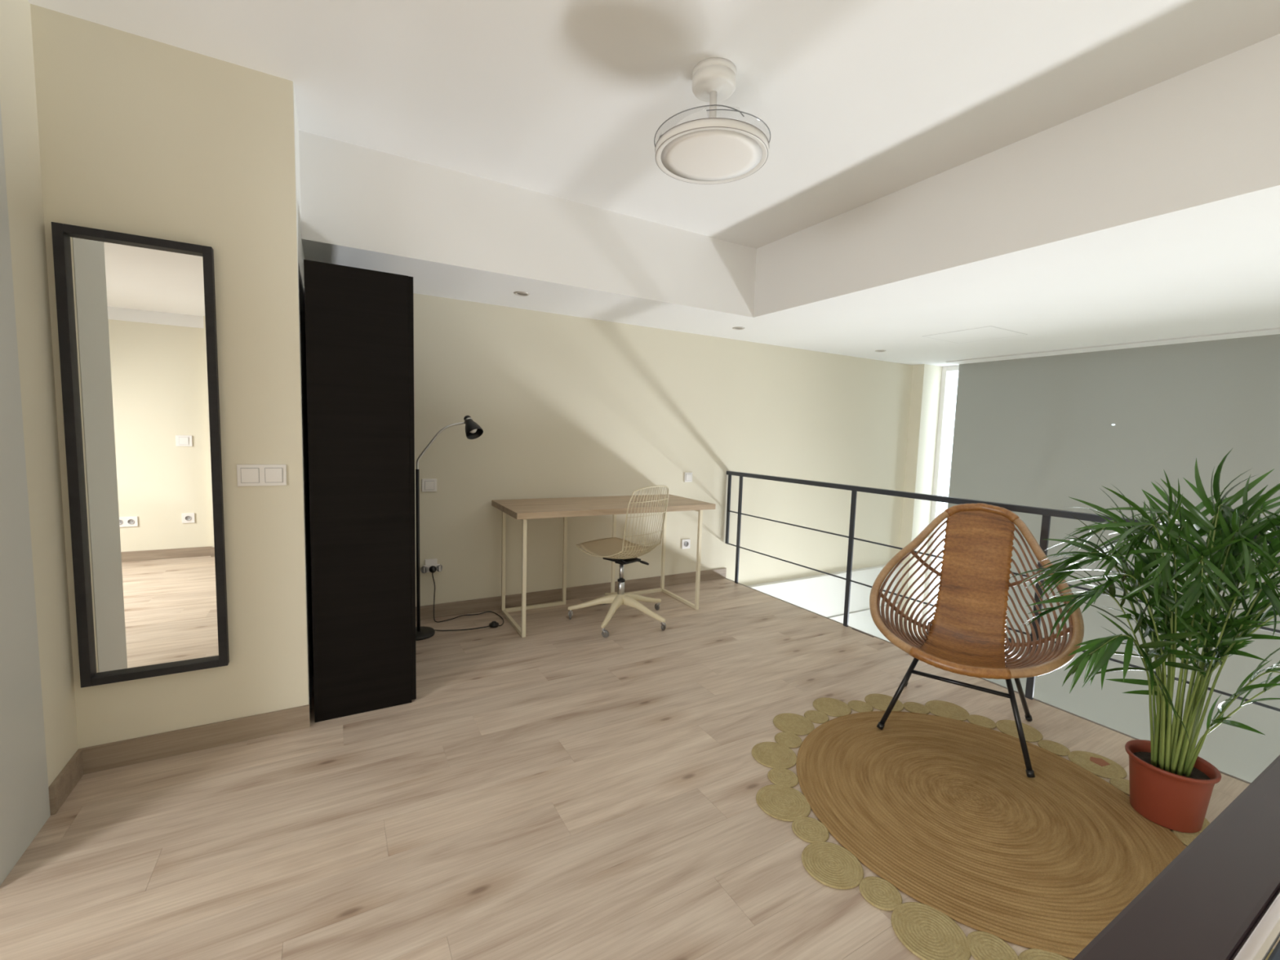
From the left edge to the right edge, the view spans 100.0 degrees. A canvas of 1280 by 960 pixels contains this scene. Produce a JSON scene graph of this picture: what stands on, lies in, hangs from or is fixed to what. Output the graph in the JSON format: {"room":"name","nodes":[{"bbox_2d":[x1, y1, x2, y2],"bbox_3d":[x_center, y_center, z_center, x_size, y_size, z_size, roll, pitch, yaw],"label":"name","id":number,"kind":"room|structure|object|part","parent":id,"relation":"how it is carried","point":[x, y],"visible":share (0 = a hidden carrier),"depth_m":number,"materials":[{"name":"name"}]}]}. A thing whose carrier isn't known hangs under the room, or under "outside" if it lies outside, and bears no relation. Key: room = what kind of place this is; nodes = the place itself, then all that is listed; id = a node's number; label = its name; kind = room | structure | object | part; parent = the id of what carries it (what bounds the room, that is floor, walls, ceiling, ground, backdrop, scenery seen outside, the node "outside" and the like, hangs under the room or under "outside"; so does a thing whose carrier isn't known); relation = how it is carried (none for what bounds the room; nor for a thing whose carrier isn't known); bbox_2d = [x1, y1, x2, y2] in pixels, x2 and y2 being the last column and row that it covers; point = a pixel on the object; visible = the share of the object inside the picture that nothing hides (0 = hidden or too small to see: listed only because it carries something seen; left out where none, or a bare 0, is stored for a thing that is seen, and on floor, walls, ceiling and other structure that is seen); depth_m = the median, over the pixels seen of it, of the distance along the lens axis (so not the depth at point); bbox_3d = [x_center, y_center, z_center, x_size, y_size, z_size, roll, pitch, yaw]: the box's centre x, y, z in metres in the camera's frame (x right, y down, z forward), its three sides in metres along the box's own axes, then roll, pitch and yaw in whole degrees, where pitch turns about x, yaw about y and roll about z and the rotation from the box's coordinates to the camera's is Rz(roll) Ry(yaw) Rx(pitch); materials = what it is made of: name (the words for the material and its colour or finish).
{"room":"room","nodes":[
{"label":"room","id":0,"kind":"room"},
{"bbox_2d":[0,0,78,786],"bbox_3d":[-1.881,-0.257,1.603,0.120,2.565,0.230,-1,6,-30],"label":"wall","id":1,"kind":"structure","parent":0,"point":[18,100],"depth_m":1.63,"materials":[{"name":"beige paint"}]},
{"bbox_2d":[0,102,50,885],"bbox_3d":[-1.748,-0.183,1.377,0.122,2.465,0.306,-1,6,-30],"label":"door","id":2,"kind":"structure","parent":1,"relation":"in","point":[24,802],"depth_m":1.49,"materials":[{"name":"grey paint"}]},
{"bbox_2d":[48,750,83,815],"bbox_3d":[-1.857,0.975,1.739,0.013,0.090,0.216,-1,6,-30],"label":"baseboard","id":3,"kind":"structure","parent":1,"relation":"attached to","point":[60,789],"depth_m":1.72,"materials":[{"name":"brown wood"}]},
{"bbox_2d":[30,4,313,748],"bbox_3d":[-1.933,-0.325,2.367,0.792,2.565,1.153,-1,6,-30],"label":"wall","id":4,"kind":"structure","parent":0,"point":[139,135],"depth_m":1.92,"materials":[{"name":"beige paint"}]},
{"bbox_2d":[51,222,229,688],"bbox_3d":[-1.689,-0.058,1.846,0.395,1.506,0.035,-1,6,-30],"label":"wall mirror","id":5,"kind":"object","parent":4,"relation":"attached to","point":[136,314],"visible":1,"depth_m":1.84,"materials":[{"name":"black mirror"}]},
{"bbox_3d":[-1.849,-0.055,1.754,0.026,1.506,0.035,-1,6,-30],"label":"frame rail","id":6,"kind":"part","parent":5,"relation":"part of","materials":[{"name":"wood"}]},
{"bbox_3d":[-1.667,-0.795,1.781,0.343,0.026,0.035,-1,6,-30],"label":"frame rail","id":7,"kind":"part","parent":5,"relation":"part of","materials":[{"name":"wood"}]},
{"bbox_3d":[-1.711,0.679,1.910,0.343,0.026,0.035,-1,6,-30],"label":"frame rail","id":8,"kind":"part","parent":5,"relation":"part of","materials":[{"name":"wood"}]},
{"bbox_3d":[-1.529,-0.061,1.938,0.026,1.506,0.035,-1,6,-30],"label":"frame rail","id":9,"kind":"part","parent":5,"relation":"part of","materials":[{"name":"wood"}]},
{"bbox_2d":[76,704,310,774],"bbox_3d":[-1.627,0.959,2.002,0.674,0.090,0.013,-1,6,-30],"label":"baseboard","id":10,"kind":"structure","parent":4,"relation":"attached to","point":[108,756],"depth_m":1.98,"materials":[{"name":"brown wood"}]},
{"bbox_2d":[236,464,286,486],"bbox_3d":[-1.420,-0.018,2.018,0.152,0.080,0.014,-1,6,-30],"label":"light switch","id":11,"kind":"object","parent":4,"relation":"attached to","point":[247,475],"visible":1,"depth_m":2.02,"materials":[{"name":"white plastic"}]},
{"bbox_2d":[436,564,442,571],"bbox_3d":[-1.271,0.559,3.405,0.014,0.044,0.044,3,5,11],"label":"wall socket","id":12,"kind":"object","parent":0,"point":[439,567],"depth_m":3.40,"materials":[{"name":"grey plastic"}]},
{"bbox_2d":[0,577,1279,959],"bbox_3d":[-0.579,1.153,1.166,5.714,0.090,4.939,-1,6,-30],"label":"floor","id":13,"kind":"structure","parent":0,"point":[564,789],"depth_m":1.70,"materials":[{"name":"brown wood"}]},
{"bbox_2d":[303,259,416,722],"bbox_3d":[-1.374,0.029,2.654,0.414,1.842,0.998,-1,6,-30],"label":"wardrobe","id":14,"kind":"object","parent":13,"relation":"on","point":[359,322],"visible":1,"depth_m":2.21,"materials":[{"name":"black wood"}]},
{"bbox_3d":[-1.101,0.043,2.523,0.018,1.829,0.498,-1,6,-30],"label":"door","id":15,"kind":"part","parent":14,"relation":"part of","materials":[{"name":"black wood"}]},
{"bbox_2d":[415,415,503,640],"bbox_3d":[-1.124,0.259,3.251,0.605,1.296,0.355,-1,6,-30],"label":"floor lamp","id":16,"kind":"object","parent":13,"relation":"on","point":[473,430],"visible":0.98,"depth_m":3.13,"materials":[{"name":"black metal"}]},
{"bbox_3d":[-1.081,0.739,3.363,0.436,0.322,0.292,-1,6,-30],"label":"cord","id":17,"kind":"part","parent":16,"relation":"part of","materials":[{"name":"black plastic"}]},
{"bbox_3d":[-0.975,-0.308,3.148,0.101,0.140,0.130,-1,6,-30],"label":"lamp shade","id":18,"kind":"part","parent":16,"relation":"part of","materials":[{"name":"black metal"}]},
{"bbox_2d":[488,621,498,627],"bbox_3d":[-0.906,0.892,3.330,0.062,0.031,0.062,-1,6,-30],"label":"switch","id":19,"kind":"object","parent":16,"relation":"attached to","point":[494,624],"depth_m":3.31,"materials":[{"name":"black plastic"}]},
{"bbox_2d":[491,493,715,637],"bbox_3d":[-0.242,0.523,3.662,1.385,0.750,0.605,-1,6,-29],"label":"desk","id":20,"kind":"object","parent":13,"relation":"on","point":[523,509],"visible":0.91,"depth_m":3.56,"materials":[{"name":"brown wood"}]},
{"bbox_2d":[568,484,669,637],"bbox_3d":[-0.096,0.466,3.478,0.645,0.905,0.652,6,7,40],"label":"desk chair","id":21,"kind":"object","parent":13,"relation":"on","point":[622,552],"visible":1,"depth_m":3.44,"materials":[{"name":"beige"}]},
{"bbox_3d":[-0.176,0.814,3.341,0.055,0.110,0.327,3,5,16],"label":"leg","id":22,"kind":"part","parent":21,"relation":"part of","materials":[{"name":"beige metal"}]},
{"bbox_3d":[-0.118,0.515,3.487,0.203,0.054,0.150,6,7,40],"label":"seat plate","id":23,"kind":"part","parent":21,"relation":"part of","materials":[{"name":"black plastic"}]},
{"bbox_3d":[-0.019,0.541,3.514,0.163,0.039,0.018,0,5,-15],"label":"lever","id":24,"kind":"part","parent":21,"relation":"part of","materials":[{"name":"black plastic"}]},
{"bbox_2d":[724,577,1250,784],"bbox_3d":[1.600,1.026,3.117,0.012,0.052,3.511,-1,6,-30],"label":"trim","id":25,"kind":"structure","parent":13,"relation":"attached to","point":[854,628],"depth_m":2.64,"materials":[{"name":"brown"}]},
{"bbox_2d":[724,471,1279,711],"bbox_3d":[1.601,0.542,3.071,0.040,0.925,3.496,-1,6,-30],"label":"railing","id":26,"kind":"object","parent":13,"relation":"on","point":[1046,513],"visible":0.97,"depth_m":3.17,"materials":[{"name":"black metal"}]},
{"bbox_3d":[0.749,0.249,4.547,0.012,0.589,0.031,-1,6,-30],"label":"post","id":27,"kind":"part","parent":26,"relation":"part of","materials":[{"name":"black metal"}]},
{"bbox_3d":[0.816,0.414,4.435,0.012,0.895,0.031,-1,6,-30],"label":"post","id":28,"kind":"part","parent":26,"relation":"part of","materials":[{"name":"black metal"}]},
{"bbox_3d":[1.363,0.514,3.485,0.012,0.895,0.031,-1,6,-30],"label":"post","id":29,"kind":"part","parent":26,"relation":"part of","materials":[{"name":"black metal"}]},
{"bbox_3d":[1.614,0.097,3.032,0.040,0.030,3.496,-1,6,-30],"label":"rail","id":30,"kind":"part","parent":26,"relation":"part of","materials":[{"name":"black metal"}]},
{"bbox_3d":[1.896,0.611,2.559,0.012,0.895,0.031,-1,6,-30],"label":"post","id":31,"kind":"part","parent":26,"relation":"part of","materials":[{"name":"black metal"}]},
{"bbox_2d":[751,693,1277,959],"bbox_3d":[1.136,1.096,1.844,1.476,0.008,1.478,-1,6,-30],"label":"jute rug","id":32,"kind":"object","parent":13,"relation":"on","point":[944,808],"visible":0.87,"depth_m":1.71,"materials":[{"name":"beige wicker"}]},
{"bbox_2d":[869,502,1084,777],"bbox_3d":[1.379,0.599,2.262,0.739,0.945,0.748,5,6,35],"label":"rattan chair","id":33,"kind":"object","parent":32,"relation":"on","point":[965,635],"visible":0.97,"depth_m":2.35,"materials":[{"name":"brown wicker"}]},
{"bbox_3d":[1.088,0.883,2.251,0.165,0.339,0.019,2,5,-2],"label":"leg","id":34,"kind":"part","parent":33,"relation":"part of","materials":[{"name":"black metal"}]},
{"bbox_3d":[1.386,0.442,2.252,0.312,0.594,0.717,5,6,35],"label":"woven panel","id":35,"kind":"part","parent":33,"relation":"part of","materials":[{"name":"brown wicker"}]},
{"bbox_3d":[1.355,0.700,2.240,0.316,0.067,0.326,5,6,35],"label":"seat frame","id":36,"kind":"part","parent":33,"relation":"part of","materials":[{"name":"brown wicker"}]},
{"bbox_3d":[1.420,0.913,2.014,0.018,0.338,0.153,1,5,-12],"label":"leg","id":37,"kind":"part","parent":33,"relation":"part of","materials":[{"name":"black metal"}]},
{"bbox_3d":[1.636,0.890,2.317,0.251,0.368,0.019,-1,6,-30],"label":"leg","id":38,"kind":"part","parent":33,"relation":"part of","materials":[{"name":"black metal"}]},
{"bbox_2d":[1008,448,1279,833],"bbox_3d":[1.761,0.507,1.721,0.631,1.222,0.966,-3,7,-43],"label":"potted palm","id":39,"kind":"object","parent":32,"relation":"on","point":[1171,786],"visible":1,"depth_m":1.72,"materials":[{"name":"green plant"}]},
{"bbox_3d":[1.720,0.764,1.793,0.012,0.387,0.067,-3,7,-43],"label":"stem","id":40,"kind":"part","parent":39,"relation":"part of","materials":[{"name":"green plant"}]},
{"bbox_3d":[1.693,0.726,1.766,0.065,0.464,0.013,2,5,-1],"label":"stem","id":41,"kind":"part","parent":39,"relation":"part of","materials":[{"name":"green plant"}]},
{"bbox_3d":[1.712,0.752,1.771,0.056,0.414,0.012,4,6,28],"label":"stem","id":42,"kind":"part","parent":39,"relation":"part of","materials":[{"name":"green plant"}]},
{"bbox_3d":[1.758,0.692,1.815,0.013,0.527,0.069,3,5,13],"label":"stem","id":43,"kind":"part","parent":39,"relation":"part of","materials":[{"name":"green plant"}]},
{"bbox_3d":[1.758,0.697,1.796,0.036,0.521,0.028,-3,7,-43],"label":"stem","id":44,"kind":"part","parent":39,"relation":"part of","materials":[{"name":"green plant"}]},
{"bbox_3d":[1.718,0.691,1.738,0.028,0.540,0.040,-3,7,-43],"label":"stem","id":45,"kind":"part","parent":39,"relation":"part of","materials":[{"name":"green plant"}]},
{"bbox_3d":[1.742,0.699,1.739,0.012,0.525,0.024,3,5,16],"label":"stem","id":46,"kind":"part","parent":39,"relation":"part of","materials":[{"name":"green plant"}]},
{"bbox_3d":[1.768,0.780,1.751,0.020,0.364,0.012,1,5,-10],"label":"stem","id":47,"kind":"part","parent":39,"relation":"part of","materials":[{"name":"green plant"}]},
{"bbox_3d":[1.735,0.783,1.709,0.057,0.364,0.041,-3,7,-43],"label":"stem","id":48,"kind":"part","parent":39,"relation":"part of","materials":[{"name":"green plant"}]},
{"bbox_3d":[1.769,0.786,1.734,0.014,0.355,0.027,-3,7,-43],"label":"stem","id":49,"kind":"part","parent":39,"relation":"part of","materials":[{"name":"green plant"}]},
{"bbox_3d":[1.755,0.794,1.708,0.054,0.344,0.043,-3,7,-43],"label":"stem","id":50,"kind":"part","parent":39,"relation":"part of","materials":[{"name":"green plant"}]},
{"bbox_3d":[1.784,0.769,1.751,0.014,0.387,0.025,-3,7,-43],"label":"stem","id":51,"kind":"part","parent":39,"relation":"part of","materials":[{"name":"green plant"}]},
{"bbox_2d":[1072,755,1279,959],"bbox_3d":[0.805,0.747,0.608,1.375,0.900,0.145,-1,6,-30],"label":"stair railing","id":52,"kind":"object","parent":13,"relation":"on","point":[1219,898],"visible":1,"depth_m":0.39,"materials":[{"name":"grey paint"}]},
{"bbox_3d":[0.832,0.330,0.546,1.375,0.043,0.086,-1,6,-30],"label":"cap rail","id":53,"kind":"part","parent":52,"relation":"part of","materials":[{"name":"grey metal"}]},
{"bbox_2d":[27,0,1279,366],"bbox_3d":[0.677,-1.205,1.641,8.650,0.571,4.939,-1,6,-30],"label":"ceiling","id":54,"kind":"structure","parent":0,"point":[1072,176],"depth_m":2.15,"materials":[{"name":"white paint"}]},
{"bbox_2d":[513,291,529,296],"bbox_3d":[-0.694,-1.093,3.153,0.092,0.006,0.092,-1,6,-30],"label":"recessed light","id":55,"kind":"object","parent":54,"relation":"in","point":[517,293],"visible":1,"depth_m":3.15,"materials":[{"name":"grey"}]},
{"bbox_2d":[653,57,770,184],"bbox_3d":[0.252,-1.261,1.859,0.401,0.283,0.401,-1,6,-30],"label":"ceiling fan","id":56,"kind":"object","parent":54,"relation":"hanging from","point":[712,150],"visible":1,"depth_m":1.81,"materials":[{"name":"white plastic"}]},
{"bbox_2d":[661,129,762,181],"bbox_3d":[0.247,-1.122,1.871,0.351,0.003,0.351,-1,6,-30],"label":"diffuser","id":57,"kind":"object","parent":56,"relation":"attached to","point":[687,155],"depth_m":1.85,"materials":[{"name":"white plastic"}]},
{"bbox_3d":[0.251,-1.250,1.860,0.052,0.185,0.052,-1,6,-30],"label":"stem","id":58,"kind":"part","parent":56,"relation":"part of","materials":[{"name":"white metal"}]},
{"bbox_2d":[732,326,745,329],"bbox_3d":[0.730,-1.122,3.974,0.092,0.006,0.092,-1,6,-30],"label":"recessed light","id":59,"kind":"object","parent":54,"relation":"in","point":[735,327],"visible":1,"depth_m":3.97,"materials":[{"name":"grey"}]},
{"bbox_2d":[924,325,1026,343],"bbox_3d":[2.478,-1.078,3.986,0.490,0.011,0.495,-1,6,-30],"label":"access hatch","id":60,"kind":"object","parent":54,"relation":"attached to","point":[990,332],"visible":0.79,"depth_m":3.96,"materials":[{"name":"grey paint"}]},
{"bbox_2d":[1033,581,1156,740],"bbox_3d":[3.839,1.427,4.512,0.033,1.216,0.828,-1,6,-30],"label":"roller blind","id":61,"kind":"object","parent":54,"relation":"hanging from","point":[1127,713],"depth_m":4.46,"materials":[{"name":"grey fabric"}]},
{"bbox_2d":[948,333,1279,519],"bbox_3d":[3.780,-0.399,4.551,0.033,1.351,2.217,-1,6,-30],"label":"wall","id":62,"kind":"structure","parent":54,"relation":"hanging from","point":[1041,432],"depth_m":4.37,"materials":[{"name":"grey paint"}]},
{"bbox_2d":[1198,681,1279,782],"bbox_3d":[4.256,1.731,3.795,0.033,0.760,0.374,-1,6,-30],"label":"roller blind","id":63,"kind":"object","parent":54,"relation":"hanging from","point":[1242,753],"depth_m":3.77,"materials":[{"name":"grey fabric"}]},
{"bbox_2d":[413,293,942,637],"bbox_3d":[0.266,0.754,4.350,6.560,5.000,0.249,-1,6,-30],"label":"wall","id":64,"kind":"structure","parent":0,"point":[563,406],"depth_m":4.14,"materials":[{"name":"beige paint"}]},
{"bbox_2d":[422,479,436,492],"bbox_3d":[-1.317,0.034,3.360,0.088,0.080,0.014,-1,6,-30],"label":"light switch","id":65,"kind":"object","parent":64,"relation":"attached to","point":[428,485],"visible":1,"depth_m":3.35,"materials":[{"name":"white plastic"}]},
{"bbox_2d":[420,558,442,573],"bbox_3d":[-1.314,0.542,3.388,0.130,0.078,0.060,-1,6,-30],"label":"adapter","id":66,"kind":"object","parent":64,"relation":"attached to","point":[428,562],"visible":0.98,"depth_m":3.39,"materials":[{"name":"white plastic"}]},
{"bbox_2d":[420,566,427,573],"bbox_3d":[-1.350,0.561,3.360,0.044,0.044,0.014,3,5,19],"label":"wall socket","id":67,"kind":"object","parent":66,"relation":"on","point":[424,569],"depth_m":3.36,"materials":[{"name":"grey plastic"}]},
{"bbox_3d":[-1.326,0.537,3.409,0.072,0.072,0.012,-1,6,-30],"label":"plate","id":68,"kind":"part","parent":66,"relation":"part of","materials":[{"name":"white plastic"}]},
{"bbox_2d":[415,568,726,620],"bbox_3d":[-0.531,0.826,3.897,2.925,0.088,0.013,-1,6,-30],"label":"baseboard","id":69,"kind":"structure","parent":64,"relation":"attached to","point":[455,608],"depth_m":3.84,"materials":[{"name":"brown wood"}]},
{"bbox_2d":[681,538,690,549],"bbox_3d":[0.377,0.522,4.386,0.080,0.078,0.013,-1,6,-30],"label":"wall socket","id":70,"kind":"object","parent":64,"relation":"attached to","point":[686,543],"visible":1,"depth_m":4.38,"materials":[{"name":"white plastic"}]},
{"bbox_2d":[684,472,692,482],"bbox_3d":[0.392,-0.022,4.337,0.074,0.078,0.014,-1,6,-30],"label":"light switch","id":71,"kind":"object","parent":64,"relation":"attached to","point":[687,476],"visible":1,"depth_m":4.33,"materials":[{"name":"white plastic"}]},
{"bbox_2d":[746,563,902,641],"bbox_3d":[1.619,2.071,5.260,2.714,2.300,0.120,-1,6,-30],"label":"wall","id":72,"kind":"structure","parent":0,"point":[824,594],"depth_m":5.30,"materials":[{"name":"white paint"}]},
{"bbox_2d":[1124,739,1221,833],"bbox_3d":[1.749,1.017,1.779,0.227,0.195,0.227,-3,7,-43],"label":"pot","id":73,"kind":"object","parent":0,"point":[1173,794],"depth_m":1.73,"materials":[{"name":"plastic"}]},
{"bbox_3d":[4.295,3.235,4.055,0.130,0.350,4.710,-1,6,-30],"label":"wall","id":74,"kind":"structure","parent":0,"visible":0},
{"bbox_2d":[920,365,959,639],"bbox_3d":[4.319,1.032,3.896,0.070,4.067,4.610,-1,6,-30],"label":"window","id":75,"kind":"structure","parent":74,"relation":"in","point":[945,375],"depth_m":5.76,"materials":[{"name":"white glass"}]}
]}

